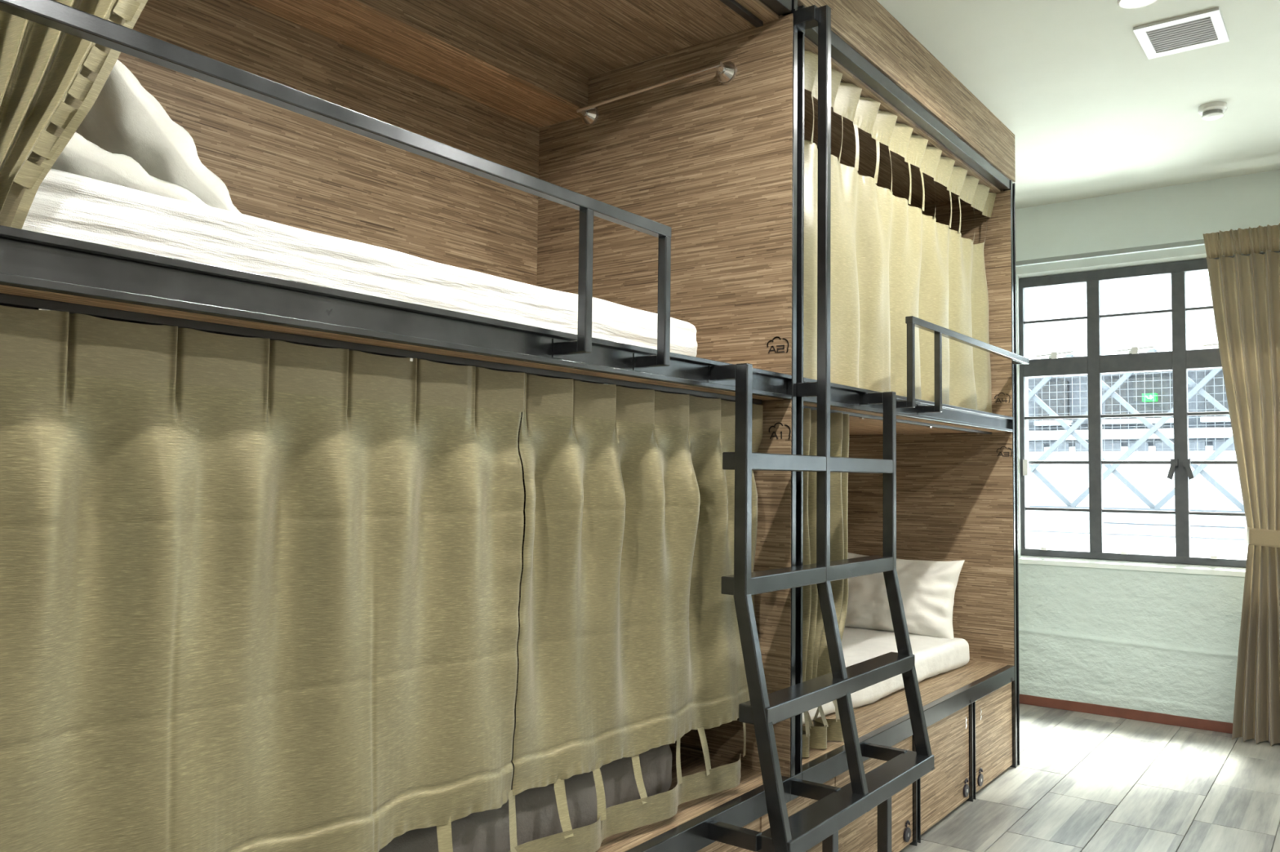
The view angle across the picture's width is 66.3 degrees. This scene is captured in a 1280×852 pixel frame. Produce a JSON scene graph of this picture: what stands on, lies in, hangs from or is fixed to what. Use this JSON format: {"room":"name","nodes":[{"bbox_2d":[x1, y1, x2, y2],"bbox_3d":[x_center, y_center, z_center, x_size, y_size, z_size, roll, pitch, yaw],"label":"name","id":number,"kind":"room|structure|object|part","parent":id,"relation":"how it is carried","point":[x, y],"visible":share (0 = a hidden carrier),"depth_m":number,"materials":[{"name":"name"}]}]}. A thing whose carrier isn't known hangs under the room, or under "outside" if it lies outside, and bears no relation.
{"room":"dormitory","nodes":[
{"label":"dormitory","id":0,"kind":"room"},
{"bbox_2d":[797,0,1279,208],"bbox_3d":[0.929,-1.499,1.840,4.120,0.080,7.952,-2,-4,37],"label":"ceiling","id":1,"kind":"structure","parent":0,"point":[1088,113],"depth_m":3.86,"materials":[{"name":"paint"}]},
{"bbox_2d":[797,0,1015,182],"bbox_3d":[0.067,-1.285,3.047,0.954,0.242,4.148,-2,-4,37],"label":"panel","id":2,"kind":"object","parent":1,"relation":"attached to","point":[866,26],"visible":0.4,"depth_m":3.50,"materials":[{"name":"brown wood"}]},
{"bbox_2d":[1117,0,1156,8],"bbox_3d":[1.612,-1.379,3.165,0.124,0.006,0.124,-2,-4,37],"label":"recessed light","id":3,"kind":"object","parent":1,"relation":"in","point":[1129,4],"visible":1,"depth_m":3.19,"materials":[{"name":"white plastic"}]},
{"bbox_2d":[1133,7,1229,59],"bbox_3d":[1.884,-1.361,3.405,0.256,0.010,0.286,-2,-4,37],"label":"ceiling vent","id":4,"kind":"object","parent":1,"relation":"in","point":[1206,28],"visible":1,"depth_m":3.39,"materials":[{"name":"white metal"}]},
{"bbox_2d":[1198,101,1226,120],"bbox_3d":[2.373,-1.300,4.060,0.104,0.052,0.104,-2,-4,37],"label":"smoke detector","id":5,"kind":"object","parent":1,"relation":"attached to","point":[1211,111],"visible":1,"depth_m":4.03,"materials":[{"name":"white plastic"}]},
{"bbox_2d":[899,703,1279,851],"bbox_3d":[0.895,1.367,1.691,4.120,0.060,7.952,-2,-4,37],"label":"floor","id":6,"kind":"structure","parent":0,"point":[1082,782],"depth_m":3.88,"materials":[{"name":"tile"}]},
{"bbox_2d":[0,0,1020,851],"bbox_3d":[0.416,0.093,2.703,0.046,2.578,4.144,-2,-4,37],"label":"steel frame","id":7,"kind":"object","parent":6,"relation":"on","point":[29,260],"visible":0.81,"depth_m":2.14,"materials":[{"name":"black metal"}]},
{"bbox_2d":[0,0,671,371],"bbox_3d":[-0.367,-0.308,1.595,0.082,0.308,1.344,-2,-4,37],"label":"guard rail","id":8,"kind":"object","parent":7,"relation":"attached to","point":[52,14],"visible":1,"depth_m":1.51,"materials":[{"name":"grey metal"}]},
{"bbox_3d":[-0.201,0.924,1.837,0.030,0.062,1.972,-2,-4,37],"label":"bench rail","id":9,"kind":"part","parent":7,"relation":"part of","materials":[{"name":"grey metal"}]},
{"bbox_3d":[-0.183,-1.222,1.954,0.041,0.043,1.972,-2,-4,37],"label":"rail","id":10,"kind":"part","parent":7,"relation":"part of","materials":[{"name":"grey metal"}]},
{"bbox_3d":[0.410,0.973,2.652,0.030,0.062,0.068,-2,-4,37],"label":"bench rail","id":11,"kind":"part","parent":7,"relation":"part of","materials":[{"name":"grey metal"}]},
{"bbox_3d":[0.422,-0.126,2.712,0.035,2.140,0.064,-2,-4,37],"label":"post","id":12,"kind":"part","parent":7,"relation":"part of","materials":[{"name":"grey metal"}]},
{"bbox_3d":[1.039,-1.123,3.584,0.041,0.043,1.972,-2,-4,37],"label":"rail","id":13,"kind":"part","parent":7,"relation":"part of","materials":[{"name":"grey metal"}]},
{"bbox_3d":[1.022,1.023,3.466,0.030,0.062,1.972,-2,-4,37],"label":"bench rail","id":14,"kind":"part","parent":7,"relation":"part of","materials":[{"name":"grey metal"}]},
{"bbox_3d":[0.939,1.235,3.345,0.026,0.376,0.040,-2,-4,37],"label":"divider post","id":15,"kind":"part","parent":7,"relation":"part of","materials":[{"name":"grey metal"}]},
{"bbox_2d":[896,315,1029,414],"bbox_3d":[1.266,-0.175,3.772,0.082,0.308,1.360,-2,-4,37],"label":"guard rail","id":16,"kind":"object","parent":7,"relation":"attached to","point":[912,322],"visible":0.92,"depth_m":3.41,"materials":[{"name":"grey metal"}]},
{"bbox_3d":[1.286,1.263,3.807,0.026,0.376,0.040,-2,-4,37],"label":"divider post","id":17,"kind":"part","parent":7,"relation":"part of","materials":[{"name":"grey metal"}]},
{"bbox_3d":[1.643,0.192,4.330,0.035,2.578,0.064,-2,-4,37],"label":"post","id":18,"kind":"part","parent":7,"relation":"part of","materials":[{"name":"grey metal"}]},
{"bbox_2d":[697,817,759,851],"bbox_3d":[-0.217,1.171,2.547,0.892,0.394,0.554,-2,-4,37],"label":"door","id":19,"kind":"structure","parent":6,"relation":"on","point":[717,846],"depth_m":2.39,"materials":[{"name":"brown wood"}]},
{"bbox_2d":[760,777,834,851],"bbox_3d":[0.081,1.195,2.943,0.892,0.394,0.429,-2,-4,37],"label":"door","id":20,"kind":"structure","parent":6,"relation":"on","point":[795,806],"depth_m":2.67,"materials":[{"name":"brown wood"}]},
{"bbox_2d":[0,0,792,851],"bbox_3d":[-0.567,-0.134,2.176,0.972,2.161,2.038,-2,-4,37],"label":"enclosure","id":21,"kind":"object","parent":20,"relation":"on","point":[504,82],"visible":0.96,"depth_m":2.78,"materials":[{"name":"brown wood"}]},
{"bbox_3d":[-0.942,-0.674,2.490,0.020,1.058,1.972,-2,-4,37],"label":"panel","id":22,"kind":"part","parent":21,"relation":"part of","materials":[{"name":"brown wood"}]},
{"bbox_2d":[22,168,697,356],"bbox_3d":[-0.672,-0.237,2.101,0.820,0.146,1.720,-2,-4,37],"label":"mattress","id":23,"kind":"object","parent":21,"relation":"on","point":[64,204],"visible":0.33,"depth_m":1.60,"materials":[{"name":"white fabric"}]},
{"bbox_2d":[51,131,212,207],"bbox_3d":[-0.940,-0.386,1.640,0.380,0.205,0.465,-2,-4,37],"label":"pillow","id":24,"kind":"object","parent":23,"relation":"on","point":[80,156],"visible":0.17,"depth_m":1.52,"materials":[{"name":"white fabric"}]},
{"bbox_2d":[75,59,241,213],"bbox_3d":[-0.991,-0.462,1.976,0.431,0.389,0.409,-2,-4,37],"label":"pillow","id":25,"kind":"object","parent":23,"relation":"on","point":[125,118],"visible":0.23,"depth_m":1.80,"materials":[{"name":"white fabric"}]},
{"bbox_2d":[0,293,762,404],"bbox_3d":[-0.253,-0.110,1.934,0.022,0.018,1.940,-2,-4,37],"label":"track","id":26,"kind":"object","parent":21,"relation":"attached to","point":[6,300],"visible":0.83,"depth_m":1.55,"materials":[{"name":"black metal"}]},
{"bbox_2d":[0,305,763,851],"bbox_3d":[-0.264,0.382,1.909,0.119,0.990,1.955,-2,-4,37],"label":"curtain","id":27,"kind":"object","parent":26,"relation":"hanging from","point":[256,594],"visible":0.93,"depth_m":1.57,"materials":[{"name":"beige fabric"}]},
{"bbox_3d":[-0.954,0.407,2.433,0.020,1.015,1.972,-2,-4,37],"label":"panel","id":28,"kind":"part","parent":21,"relation":"part of","materials":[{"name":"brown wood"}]},
{"bbox_2d":[378,707,671,851],"bbox_3d":[-0.709,0.825,2.039,0.797,0.162,1.678,-2,-4,37],"label":"mattress","id":29,"kind":"object","parent":21,"relation":"on","point":[537,816],"visible":0.2,"depth_m":2.08,"materials":[{"name":"white fabric"}]},
{"bbox_3d":[-0.564,-1.198,2.239,0.908,0.030,1.972,-2,-4,37],"label":"ceiling panel","id":30,"kind":"part","parent":21,"relation":"part of","materials":[{"name":"brown wood"}]},
{"bbox_2d":[576,61,737,126],"bbox_3d":[0.031,-1.015,2.981,0.583,0.084,0.054,-2,-4,37],"label":"towel bar","id":31,"kind":"object","parent":21,"relation":"attached to","point":[726,72],"visible":1,"depth_m":2.93,"materials":[{"name":"silver metal"}]},
{"bbox_3d":[0.048,-0.646,3.000,0.951,1.038,0.033,-2,-4,37],"label":"panel","id":32,"kind":"part","parent":21,"relation":"part of","materials":[{"name":"brown wood"}]},
{"bbox_3d":[0.035,0.445,2.943,0.951,1.015,0.033,-2,-4,37],"label":"panel","id":33,"kind":"part","parent":21,"relation":"part of","materials":[{"name":"brown wood"}]},
{"bbox_2d":[720,0,763,27],"bbox_3d":[-0.244,-1.182,1.998,0.022,0.018,1.948,-2,-4,37],"label":"track","id":34,"kind":"object","parent":21,"relation":"attached to","point":[734,5],"visible":1,"depth_m":2.70,"materials":[{"name":"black metal"}]},
{"bbox_2d":[0,0,147,229],"bbox_3d":[-0.688,-0.727,1.364,0.083,1.001,0.472,-2,-4,37],"label":"curtain","id":35,"kind":"object","parent":34,"relation":"hanging from","point":[51,78],"visible":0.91,"depth_m":1.25,"materials":[{"name":"beige fabric"}]},
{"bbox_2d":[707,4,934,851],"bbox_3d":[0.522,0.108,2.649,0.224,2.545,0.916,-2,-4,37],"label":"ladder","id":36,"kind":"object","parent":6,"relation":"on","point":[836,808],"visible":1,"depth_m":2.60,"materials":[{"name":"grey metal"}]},
{"bbox_3d":[0.287,0.412,2.264,0.152,1.125,0.026,-2,-4,37],"label":"rail","id":37,"kind":"part","parent":36,"relation":"part of","materials":[{"name":"grey metal"}]},
{"bbox_3d":[0.462,1.175,2.380,0.030,0.384,0.030,-2,-4,37],"label":"leg","id":38,"kind":"part","parent":36,"relation":"part of","materials":[{"name":"grey metal"}]},
{"bbox_3d":[0.660,1.191,2.644,0.030,0.384,0.030,-2,-4,37],"label":"leg","id":39,"kind":"part","parent":36,"relation":"part of","materials":[{"name":"grey metal"}]},
{"bbox_3d":[0.810,0.455,2.961,0.152,1.125,0.026,-2,-4,37],"label":"rail","id":40,"kind":"part","parent":36,"relation":"part of","materials":[{"name":"grey metal"}]},
{"bbox_2d":[834,736,912,851],"bbox_3d":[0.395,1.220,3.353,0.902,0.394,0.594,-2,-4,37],"label":"door","id":41,"kind":"structure","parent":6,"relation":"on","point":[860,835],"depth_m":3.08,"materials":[{"name":"brown wood"}]},
{"bbox_2d":[920,705,968,835],"bbox_3d":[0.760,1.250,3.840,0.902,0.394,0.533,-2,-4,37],"label":"door","id":42,"kind":"structure","parent":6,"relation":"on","point":[945,788],"depth_m":3.59,"materials":[{"name":"brown wood"}]},
{"bbox_2d":[975,682,1012,792],"bbox_3d":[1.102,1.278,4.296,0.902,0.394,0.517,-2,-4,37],"label":"door","id":43,"kind":"structure","parent":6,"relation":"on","point":[993,711],"depth_m":4.03,"materials":[{"name":"brown wood"}]},
{"bbox_2d":[802,36,1014,765],"bbox_3d":[0.656,-0.035,3.806,0.972,2.161,2.038,-2,-4,37],"label":"enclosure","id":44,"kind":"object","parent":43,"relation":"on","point":[954,488],"visible":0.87,"depth_m":4.36,"materials":[{"name":"brown wood"}]},
{"bbox_2d":[802,626,969,724],"bbox_3d":[0.656,0.949,3.857,0.789,0.129,1.572,-2,-4,37],"label":"mattress","id":45,"kind":"object","parent":44,"relation":"on","point":[934,656],"visible":0.23,"depth_m":3.96,"materials":[{"name":"white fabric"}]},
{"bbox_2d":[844,552,964,639],"bbox_3d":[1.148,0.767,4.454,0.627,0.365,0.217,-2,-4,37],"label":"pillow","id":46,"kind":"object","parent":45,"relation":"on","point":[927,588],"visible":0.68,"depth_m":4.33,"materials":[{"name":"white fabric"}]},
{"bbox_2d":[803,405,991,434],"bbox_3d":[0.969,-0.012,3.563,0.022,0.016,1.922,-2,-4,37],"label":"track","id":47,"kind":"object","parent":44,"relation":"attached to","point":[861,416],"visible":0.66,"depth_m":3.57,"materials":[{"name":"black metal"}]},
{"bbox_2d":[802,408,848,757],"bbox_3d":[0.523,0.454,2.948,0.091,1.002,0.464,-2,-4,37],"label":"curtain","id":48,"kind":"object","parent":47,"relation":"hanging from","point":[815,657],"visible":0.48,"depth_m":2.96,"materials":[{"name":"beige fabric"}]},
{"bbox_3d":[0.659,-1.098,3.868,0.908,0.030,1.972,-2,-4,37],"label":"ceiling panel","id":49,"kind":"part","parent":44,"relation":"part of","materials":[{"name":"brown wood"}]},
{"bbox_3d":[1.258,0.544,4.573,0.951,1.015,0.033,-2,-4,37],"label":"panel","id":50,"kind":"part","parent":44,"relation":"part of","materials":[{"name":"brown wood"}]},
{"bbox_3d":[1.271,-0.546,4.630,0.951,1.038,0.033,-2,-4,37],"label":"panel","id":51,"kind":"part","parent":44,"relation":"part of","materials":[{"name":"brown wood"}]},
{"bbox_2d":[1015,169,1279,723],"bbox_3d":[3.227,0.127,4.851,3.920,2.800,0.228,-2,-4,37],"label":"wall","id":52,"kind":"structure","parent":0,"point":[1159,637],"depth_m":5.18,"materials":[{"name":"white paint"}]},
{"bbox_2d":[1015,239,1204,266],"bbox_3d":[2.907,-0.937,4.987,2.250,0.032,0.097,-2,-4,37],"label":"rail","id":53,"kind":"object","parent":52,"relation":"attached to","point":[1193,242],"visible":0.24,"depth_m":5.22,"materials":[{"name":"white metal"}]},
{"bbox_2d":[1202,222,1279,746],"bbox_3d":[3.157,0.263,4.611,0.849,2.486,0.138,-2,-4,37],"label":"window curtain","id":54,"kind":"object","parent":53,"relation":"hanging from","point":[1245,291],"visible":1,"depth_m":4.76,"materials":[{"name":"beige fabric"}]},
{"bbox_2d":[1019,693,1232,733],"bbox_3d":[3.152,1.494,4.701,3.918,0.052,0.024,-2,-4,37],"label":"baseboard","id":55,"kind":"structure","parent":52,"relation":"attached to","point":[1149,717],"depth_m":5.13,"materials":[{"name":"brown wood"}]},
{"bbox_3d":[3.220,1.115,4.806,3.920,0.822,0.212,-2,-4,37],"label":"sill","id":56,"kind":"part","parent":52,"relation":"part of","materials":[{"name":"white paint"}]},
{"bbox_2d":[1017,250,1271,278],"bbox_3d":[3.485,-0.892,4.736,3.165,0.030,0.200,-2,-4,37],"label":"trim","id":57,"kind":"structure","parent":52,"relation":"attached to","point":[1197,255],"depth_m":5.31,"materials":[{"name":"grey metal"}]},
{"bbox_2d":[1018,250,1279,567],"bbox_3d":[2.836,-0.076,5.091,1.665,1.578,0.072,-2,-4,37],"label":"window","id":58,"kind":"structure","parent":52,"relation":"in","point":[1180,360],"depth_m":5.29,"materials":[{"name":"metal"}]},
{"bbox_3d":[2.187,-0.047,5.594,0.023,1.485,0.044,-2,-4,37],"label":"frame","id":59,"kind":"part","parent":58,"relation":"part of","materials":[{"name":"metal"}]},
{"bbox_3d":[2.183,0.236,5.542,0.025,0.090,0.020,-2,-4,37],"label":"handle","id":60,"kind":"part","parent":58,"relation":"part of","materials":[{"name":"white metal"}]},
{"bbox_3d":[2.835,0.694,5.062,1.665,0.036,0.044,-2,-4,37],"label":"frame","id":61,"kind":"part","parent":58,"relation":"part of","materials":[{"name":"metal"}]},
{"bbox_3d":[2.853,-0.835,5.142,1.665,0.057,0.044,-2,-4,37],"label":"frame","id":62,"kind":"part","parent":58,"relation":"part of","materials":[{"name":"paint"}]},
{"bbox_3d":[2.770,0.226,5.094,0.050,0.107,0.028,-2,-4,37],"label":"handle","id":63,"kind":"part","parent":58,"relation":"part of","materials":[{"name":"metal"}]},
{"bbox_3d":[2.830,0.224,5.050,0.050,0.107,0.028,-2,-4,37],"label":"handle","id":64,"kind":"part","parent":58,"relation":"part of","materials":[{"name":"metal"}]},
{"label":"outside","id":65,"kind":"structure","parent":0,"visible":0},
{"bbox_3d":[7.307,5.275,13.351,30.000,0.100,18.148,-2,-4,37],"label":"street","id":66,"kind":"object","parent":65,"visible":0},
{"bbox_2d":[1027,331,1244,513],"bbox_3d":[4.558,1.760,8.973,13.000,6.400,0.098,-2,-4,37],"label":"steel trusswork","id":67,"kind":"object","parent":66,"relation":"on","point":[1153,429],"visible":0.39,"depth_m":9.07,"materials":[{"name":"paint"}]},
{"bbox_3d":[4.565,0.773,9.017,13.000,0.035,0.060,-2,-4,37],"label":"rail","id":68,"kind":"part","parent":67,"relation":"part of","materials":[{"name":"metal"}]},
{"bbox_2d":[1027,290,1247,538],"bbox_3d":[5.057,1.844,10.470,20.000,6.400,0.585,-2,-4,37],"label":"building","id":69,"kind":"structure","parent":66,"relation":"on","point":[1117,331],"depth_m":10.39,"materials":[{"name":"white concrete"}]},
{"bbox_3d":[5.013,0.091,10.475,20.000,0.100,0.100,-2,-4,37],"label":"railing","id":70,"kind":"part","parent":69,"relation":"part of","materials":[{"name":"white metal"}]},
{"bbox_3d":[5.010,0.316,10.463,20.000,0.050,0.100,-2,-4,37],"label":"railing","id":71,"kind":"part","parent":69,"relation":"part of","materials":[{"name":"white metal"}]},
{"bbox_2d":[1029,530,1248,559],"bbox_3d":[3.217,2.855,7.141,13.000,3.990,3.290,-2,-4,37],"label":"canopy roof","id":72,"kind":"structure","parent":66,"relation":"on","point":[1200,547],"depth_m":8.04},
{"bbox_3d":[4.208,0.987,8.533,13.000,0.090,0.060,-2,-4,37],"label":"edge trim","id":73,"kind":"part","parent":72,"relation":"part of","materials":[{"name":"white metal"}]},
{"bbox_3d":[0.982,-1.086,3.632,0.022,0.012,1.942,-2,-4,37],"label":"track","id":74,"kind":"object","parent":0,"visible":0},
{"bbox_2d":[803,50,995,413],"bbox_3d":[0.979,-0.591,3.602,0.089,0.997,1.945,-2,-4,37],"label":"curtain","id":75,"kind":"object","parent":74,"relation":"hanging from","point":[891,261],"visible":0.77,"depth_m":3.51,"materials":[{"name":"beige fabric"}]}
]}

